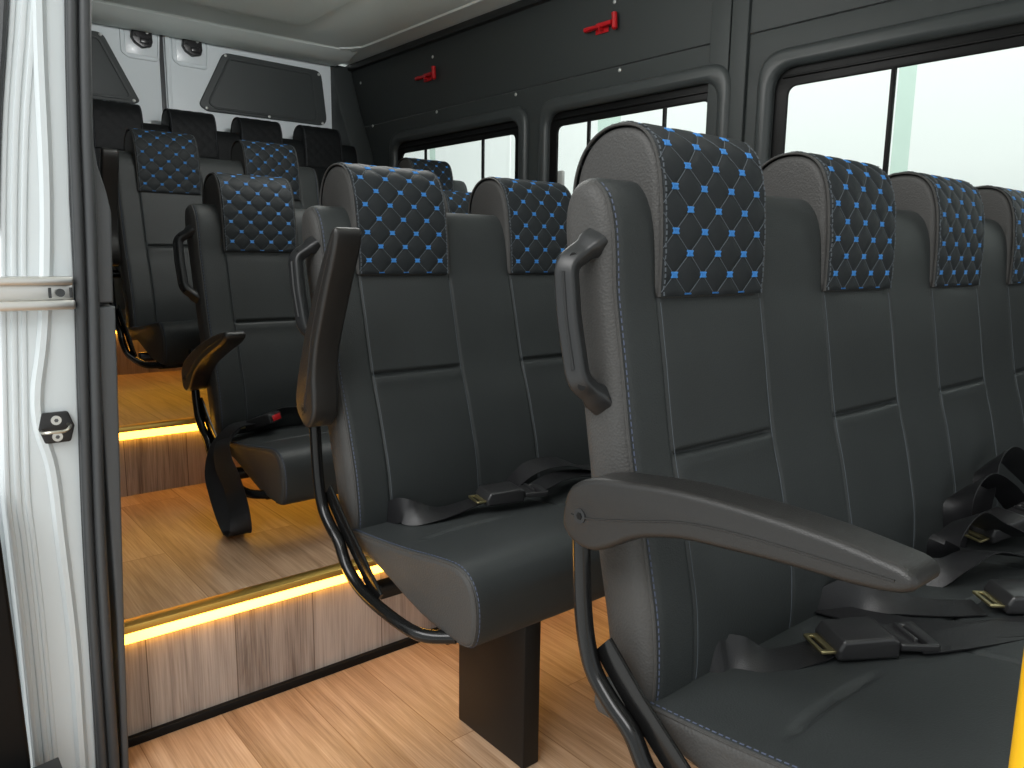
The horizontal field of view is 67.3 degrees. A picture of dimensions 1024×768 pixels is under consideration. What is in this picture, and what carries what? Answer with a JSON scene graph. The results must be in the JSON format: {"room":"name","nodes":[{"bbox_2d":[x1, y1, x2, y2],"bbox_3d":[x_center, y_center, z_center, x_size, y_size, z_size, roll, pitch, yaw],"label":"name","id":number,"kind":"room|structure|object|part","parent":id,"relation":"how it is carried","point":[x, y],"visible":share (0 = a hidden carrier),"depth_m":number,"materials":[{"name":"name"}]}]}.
{"room":"vehicle interior","nodes":[
{"label":"vehicle interior","id":0,"kind":"room"},
{"bbox_2d":[0,501,21,692],"bbox_3d":[-1.714,-0.335,2.297,0.085,2.400,2.840,-7,12,-39],"label":"wall","id":1,"kind":"structure","parent":0,"point":[2,537],"depth_m":1.28,"materials":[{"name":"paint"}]},
{"bbox_2d":[91,0,128,767],"bbox_3d":[-0.691,0.047,1.305,0.052,1.900,0.064,-7,12,-39],"label":"door seal","id":2,"kind":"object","parent":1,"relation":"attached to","point":[111,453],"depth_m":1.29,"materials":[{"name":"grey plastic"}]},
{"bbox_2d":[92,0,357,65],"bbox_3d":[-1.666,-1.718,3.674,1.920,0.044,0.320,-7,12,-39],"label":"trim","id":3,"kind":"structure","parent":1,"relation":"attached to","point":[105,14],"depth_m":3.78,"materials":[{"name":"grey plastic"}]},
{"bbox_2d":[0,0,95,767],"bbox_3d":[-0.751,0.052,1.265,0.169,1.901,0.078,-7,12,-39],"label":"door","id":4,"kind":"structure","parent":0,"point":[40,482],"depth_m":1.22,"materials":[{"name":"white paint"}]},
{"bbox_2d":[0,0,8,158],"bbox_3d":[-0.743,-0.557,1.119,0.089,0.652,0.014,-7,12,-39],"label":"edge rubber","id":5,"kind":"object","parent":4,"relation":"attached to","point":[4,4],"visible":1,"depth_m":1.12,"materials":[{"name":"grey rubber"}]},
{"bbox_2d":[0,276,75,311],"bbox_3d":[-0.772,-0.136,1.157,0.198,0.052,0.030,-7,12,-39],"label":"rail","id":6,"kind":"object","parent":4,"relation":"attached to","point":[17,293],"visible":1,"depth_m":1.18,"materials":[{"name":"silver metal"}]},
{"bbox_2d":[38,411,73,443],"bbox_3d":[-0.726,0.071,1.228,0.052,0.050,0.030,-7,12,-39],"label":"door latch","id":7,"kind":"object","parent":4,"relation":"attached to","point":[54,427],"depth_m":1.23,"materials":[{"name":"black plastic"}]},
{"bbox_2d":[64,0,119,767],"bbox_3d":[-0.680,0.051,1.275,0.102,1.901,0.028,-7,12,-39],"label":"door frame","id":8,"kind":"structure","parent":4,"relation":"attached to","point":[77,13],"depth_m":1.25,"materials":[{"name":"grey rubber"}]},
{"bbox_2d":[116,309,181,374],"bbox_3d":[-1.434,-0.012,3.784,2.010,0.680,0.950,-7,12,-39],"label":"floor","id":9,"kind":"structure","parent":0,"point":[125,366],"depth_m":3.07,"materials":[{"name":"brown wood"}]},
{"bbox_2d":[92,99,357,277],"bbox_3d":[-1.263,-0.842,3.778,1.440,0.962,0.621,-7,12,-39],"label":"passenger seat","id":10,"kind":"object","parent":9,"relation":"on","point":[318,148],"visible":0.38,"depth_m":3.77,"materials":[{"name":"leather"}]},
{"bbox_3d":[-1.236,-0.697,3.768,1.440,0.334,0.412,-7,12,-39],"label":"frame","id":11,"kind":"part","parent":10,"relation":"part of","materials":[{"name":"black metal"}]},
{"bbox_3d":[-1.362,-0.937,3.884,1.345,0.648,0.190,-7,12,-39],"label":"backrest","id":12,"kind":"part","parent":10,"relation":"part of","materials":[{"name":"leather"}]},
{"bbox_2d":[117,370,239,496],"bbox_3d":[-0.809,0.218,3.055,2.010,0.482,1.015,-7,12,-39],"label":"step","id":13,"kind":"structure","parent":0,"point":[175,460],"depth_m":2.27,"materials":[{"name":"brown wood"}]},
{"bbox_2d":[119,415,210,439],"bbox_3d":[-0.490,0.062,2.627,1.980,0.036,0.034,-7,12,-39],"label":"step light","id":14,"kind":"object","parent":13,"relation":"attached to","point":[147,429],"visible":0.02,"depth_m":2.19,"materials":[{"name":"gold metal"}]},
{"bbox_2d":[99,128,319,368],"bbox_3d":[-0.967,-0.443,2.774,0.875,0.911,0.634,-7,12,-39],"label":"passenger seat","id":15,"kind":"object","parent":13,"relation":"on","point":[149,185],"visible":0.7,"depth_m":2.68,"materials":[{"name":"black leather"}]},
{"bbox_3d":[-1.332,-0.580,2.549,0.052,0.386,0.100,-7,36,-39],"label":"armrest","id":16,"kind":"part","parent":15,"relation":"part of","materials":[{"name":"black plastic"}]},
{"bbox_3d":[-0.932,-0.273,2.767,0.861,0.334,0.412,-7,12,-39],"label":"frame","id":17,"kind":"part","parent":15,"relation":"part of","materials":[{"name":"black metal"}]},
{"bbox_2d":[125,320,200,364],"bbox_3d":[-0.912,-0.187,2.756,0.770,0.134,0.466,-7,12,-39],"label":"cushion","id":18,"kind":"object","parent":15,"relation":"on","point":[165,342],"depth_m":2.39,"materials":[{"name":"black leather"}]},
{"bbox_2d":[396,157,467,191],"bbox_3d":[-0.241,-0.533,3.370,0.485,0.911,0.634,-7,12,-39],"label":"passenger seat","id":19,"kind":"object","parent":13,"relation":"on","point":[442,170],"visible":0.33,"depth_m":3.46,"materials":[{"name":"black leather"}]},
{"bbox_3d":[-0.340,-0.603,3.479,0.390,0.648,0.201,-7,12,-39],"label":"backrest","id":20,"kind":"part","parent":19,"relation":"part of","materials":[{"name":"black leather"}]},
{"bbox_2d":[121,478,435,735],"bbox_3d":[-0.223,0.439,2.374,2.010,0.286,0.825,-7,12,-39],"label":"step","id":21,"kind":"structure","parent":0,"point":[175,550],"depth_m":1.67,"materials":[{"name":"brown wood"}]},
{"bbox_2d":[124,556,382,644],"bbox_3d":[0.034,0.367,2.034,1.980,0.036,0.034,-7,12,-39],"label":"step light","id":22,"kind":"object","parent":21,"relation":"attached to","point":[160,622],"visible":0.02,"depth_m":1.53,"materials":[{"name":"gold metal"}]},
{"bbox_2d":[128,627,437,747],"bbox_3d":[0.035,0.579,2.065,1.990,0.018,0.012,-7,12,-39],"label":"baseboard","id":23,"kind":"structure","parent":21,"relation":"attached to","point":[163,729],"depth_m":1.60,"materials":[{"name":"black plastic"}]},
{"bbox_2d":[173,172,471,536],"bbox_3d":[-0.170,-0.176,2.457,1.666,0.908,0.694,-7,12,-39],"label":"passenger seat","id":24,"kind":"object","parent":21,"relation":"on","point":[244,233],"visible":0.4,"depth_m":2.13,"materials":[{"name":"black leather"}]},
{"bbox_3d":[-0.887,-0.328,2.107,0.063,0.216,0.064,-7,12,-39],"label":"grab handle","id":25,"kind":"part","parent":24,"relation":"part of","materials":[{"name":"black plastic"}]},
{"bbox_3d":[-0.769,-0.057,1.974,0.052,0.100,0.386,-7,-5,-39],"label":"armrest","id":26,"kind":"part","parent":24,"relation":"part of","materials":[{"name":"black plastic"}]},
{"bbox_3d":[-0.128,0.019,2.468,1.625,0.334,0.412,-7,12,-39],"label":"frame","id":27,"kind":"part","parent":24,"relation":"part of","materials":[{"name":"black metal"}]},
{"bbox_3d":[-0.272,-0.243,2.604,1.530,0.648,0.201,-7,12,-39],"label":"backrest","id":28,"kind":"part","parent":24,"relation":"part of","materials":[{"name":"black leather"}]},
{"bbox_2d":[230,424,337,504],"bbox_3d":[-0.085,0.121,2.431,1.534,0.134,0.466,-7,12,-39],"label":"cushion","id":29,"kind":"object","parent":24,"relation":"on","point":[276,457],"depth_m":1.86,"materials":[{"name":"black leather"}]},
{"bbox_2d":[93,0,519,66],"bbox_3d":[0.007,-1.405,1.800,2.030,0.061,5.500,-7,12,-39],"label":"ceiling","id":30,"kind":"structure","parent":0,"point":[370,28],"depth_m":3.53,"materials":[{"name":"grey plastic"}]},
{"bbox_3d":[0.050,-1.325,1.442,1.250,0.022,4.840,-7,12,-39],"label":"headliner panel","id":31,"kind":"part","parent":30,"relation":"part of","materials":[{"name":"grey plastic"}]},
{"bbox_2d":[96,596,697,767],"bbox_3d":[0.783,0.805,0.981,2.290,0.050,2.670,-7,12,-39],"label":"floor","id":32,"kind":"structure","parent":0,"point":[399,708],"depth_m":1.52,"materials":[{"name":"brown wood"}]},
{"bbox_2d":[0,539,61,767],"bbox_3d":[-0.837,0.465,1.143,0.266,0.624,0.125,-7,12,-39],"label":"step cover","id":33,"kind":"structure","parent":32,"relation":"on","point":[14,749],"depth_m":1.20,"materials":[{"name":"black rubber"}]},
{"bbox_3d":[-0.873,0.439,1.151,0.226,0.575,0.060,-7,12,-39],"label":"panel","id":34,"kind":"part","parent":33,"relation":"part of","materials":[{"name":"white metal"}]},
{"bbox_2d":[288,162,604,767],"bbox_3d":[0.325,0.070,1.859,1.639,1.099,0.651,-7,12,-39],"label":"passenger seat","id":35,"kind":"object","parent":32,"relation":"on","point":[431,361],"visible":0.56,"depth_m":1.51,"materials":[{"name":"black leather"}]},
{"bbox_3d":[-0.386,-0.174,1.466,0.063,0.217,0.065,-7,12,-39],"label":"grab handle","id":36,"kind":"part","parent":35,"relation":"part of","materials":[{"name":"black plastic"}]},
{"bbox_3d":[-0.322,-0.091,1.371,0.052,0.386,0.100,-7,42,-39],"label":"armrest","id":37,"kind":"part","parent":35,"relation":"part of","materials":[{"name":"black plastic"}]},
{"bbox_3d":[0.364,0.158,1.837,1.625,0.334,0.412,-7,12,-39],"label":"frame","id":38,"kind":"part","parent":35,"relation":"part of","materials":[{"name":"black metal"}]},
{"bbox_3d":[0.230,-0.088,1.963,1.530,0.648,0.208,-7,12,-39],"label":"backrest","id":39,"kind":"part","parent":35,"relation":"part of","materials":[{"name":"black leather"}]},
{"bbox_2d":[337,476,604,646],"bbox_3d":[0.387,0.247,1.821,1.534,0.134,0.466,-7,12,-39],"label":"cushion","id":40,"kind":"object","parent":35,"relation":"on","point":[483,564],"depth_m":1.31,"materials":[{"name":"black leather"}]},
{"bbox_3d":[0.038,0.214,1.570,0.054,0.014,0.065,-3,10,-21],"label":"latch plate","id":41,"kind":"part","parent":35,"relation":"part of","materials":[{"name":"silver plastic"}]},
{"bbox_2d":[554,121,1023,767],"bbox_3d":[0.789,0.180,1.283,1.639,1.083,0.605,-7,12,-39],"label":"passenger seat","id":42,"kind":"object","parent":32,"relation":"on","point":[798,376],"visible":1,"depth_m":0.97,"materials":[{"name":"black leather"}]},
{"bbox_3d":[0.085,-0.070,0.880,0.063,0.216,0.060,-7,12,-39],"label":"grab handle","id":43,"kind":"part","parent":42,"relation":"part of","materials":[{"name":"black plastic"}]},
{"bbox_3d":[0.817,0.254,1.272,1.625,0.334,0.412,-7,12,-39],"label":"frame","id":44,"kind":"part","parent":42,"relation":"part of","materials":[{"name":"black metal"}]},
{"bbox_3d":[0.199,0.153,0.745,0.052,0.100,0.386,-7,12,-39],"label":"armrest","id":45,"kind":"part","parent":42,"relation":"part of","materials":[{"name":"black plastic"}]},
{"bbox_2d":[594,534,1023,767],"bbox_3d":[0.836,0.339,1.260,1.534,0.134,0.466,-7,12,-39],"label":"cushion","id":46,"kind":"object","parent":42,"relation":"on","point":[830,672],"depth_m":0.91,"materials":[{"name":"black leather"}]},
{"bbox_3d":[0.507,0.322,0.988,0.054,0.014,0.065,0,9,-3],"label":"latch plate","id":47,"kind":"part","parent":42,"relation":"part of","materials":[{"name":"black plastic"}]},
{"bbox_3d":[0.923,0.231,1.378,0.054,0.022,0.066,-1,10,-11],"label":"latch plate","id":48,"kind":"part","parent":42,"relation":"part of","materials":[{"name":"silver plastic"}]},
{"bbox_2d":[1008,652,1023,767],"bbox_3d":[0.237,-0.123,0.282,0.060,1.995,0.060,-7,12,-39],"label":"pole","id":49,"kind":"object","parent":32,"relation":"on","point":[1016,760],"visible":1,"depth_m":0.33,"materials":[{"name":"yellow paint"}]},
{"bbox_2d":[351,0,1023,180],"bbox_3d":[0.796,-0.477,2.603,0.054,2.045,5.460,-7,12,-39],"label":"wall","id":50,"kind":"structure","parent":0,"point":[526,59],"depth_m":3.10,"materials":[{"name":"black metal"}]},
{"bbox_2d":[330,65,373,164],"bbox_3d":[-0.901,-1.180,4.427,0.130,1.285,0.320,-7,12,-39],"label":"trim","id":51,"kind":"structure","parent":50,"relation":"attached to","point":[346,115],"depth_m":4.38,"materials":[{"name":"black plastic"}]},
{"bbox_2d":[415,66,435,82],"bbox_3d":[-0.431,-1.555,3.872,0.033,0.065,0.168,-7,12,-39],"label":"hammer","id":52,"kind":"object","parent":50,"relation":"attached to","point":[431,75],"visible":1,"depth_m":3.85,"materials":[{"name":"red plastic"}]},
{"bbox_2d":[345,0,550,71],"bbox_3d":[0.796,-1.467,2.428,0.070,0.035,5.460,-7,12,-39],"label":"trim","id":53,"kind":"structure","parent":50,"relation":"attached to","point":[521,5],"depth_m":3.68,"materials":[{"name":"black plastic"}]},
{"bbox_2d":[389,106,528,179],"bbox_3d":[-0.298,-0.952,3.826,0.045,0.690,1.152,-7,12,-39],"label":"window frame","id":54,"kind":"structure","parent":50,"relation":"in","point":[517,118],"depth_m":3.63,"materials":[{"name":"grey plastic"}]},
{"bbox_2d":[583,11,617,34],"bbox_3d":[0.344,-1.379,2.953,0.033,0.065,0.168,-7,12,-39],"label":"hammer","id":55,"kind":"object","parent":50,"relation":"attached to","point":[603,27],"visible":1,"depth_m":2.94,"materials":[{"name":"red plastic"}]},
{"bbox_2d":[538,64,730,184],"bbox_3d":[0.426,-0.799,2.967,0.045,0.690,0.963,-7,12,-39],"label":"window","id":56,"kind":"structure","parent":50,"relation":"in","point":[717,75],"depth_m":2.90,"materials":[{"name":"grey plastic"}]},
{"bbox_2d":[706,0,751,141],"bbox_3d":[0.721,-0.957,2.582,0.020,1.095,0.147,-7,12,-39],"label":"wall pillar","id":57,"kind":"structure","parent":50,"relation":"attached to","point":[731,19],"depth_m":2.54,"materials":[{"name":"black plastic"}]},
{"bbox_2d":[754,0,1023,173],"bbox_3d":[1.292,-0.616,1.938,0.045,0.690,1.555,-7,12,-39],"label":"window","id":58,"kind":"structure","parent":50,"relation":"in","point":[1008,12],"depth_m":2.19,"materials":[{"name":"grey plastic"}]},
{"bbox_3d":[-1.653,-0.475,2.317,0.070,2.070,2.810,-7,12,-39],"label":"wall","id":59,"kind":"structure","parent":0,"visible":0},
{"bbox_2d":[91,23,162,308],"bbox_3d":[-2.124,-0.994,3.627,0.956,1.451,0.082,-7,12,-39],"label":"door","id":60,"kind":"structure","parent":59,"relation":"in","point":[125,62],"depth_m":3.74,"materials":[{"name":"white paint"}]},
{"bbox_2d":[159,35,166,110],"bbox_3d":[-1.759,-1.041,3.936,0.021,1.450,0.027,-7,12,-39],"label":"door frame","id":61,"kind":"structure","parent":59,"relation":"attached to","point":[161,51],"depth_m":3.84,"materials":[{"name":"grey rubber"}]},
{"bbox_2d":[163,35,331,138],"bbox_3d":[-1.378,-1.087,4.239,0.964,1.451,0.082,-7,12,-39],"label":"door","id":62,"kind":"structure","parent":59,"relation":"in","point":[226,83],"depth_m":4.10,"materials":[{"name":"white paint"}]},
{"label":"outside","id":63,"kind":"structure","parent":0,"visible":0},
{"bbox_3d":[0.178,1.129,2.330,21.000,0.050,21.000,-7,12,-39],"label":"ground","id":64,"kind":"structure","parent":63,"visible":0},
{"bbox_2d":[404,46,1023,194],"bbox_3d":[2.032,-1.677,4.710,0.208,4.750,19.000,-7,12,-39],"label":"windows","id":65,"kind":"structure","parent":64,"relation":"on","point":[961,118],"depth_m":4.36,"materials":[{"name":"clear glass"}]}
]}

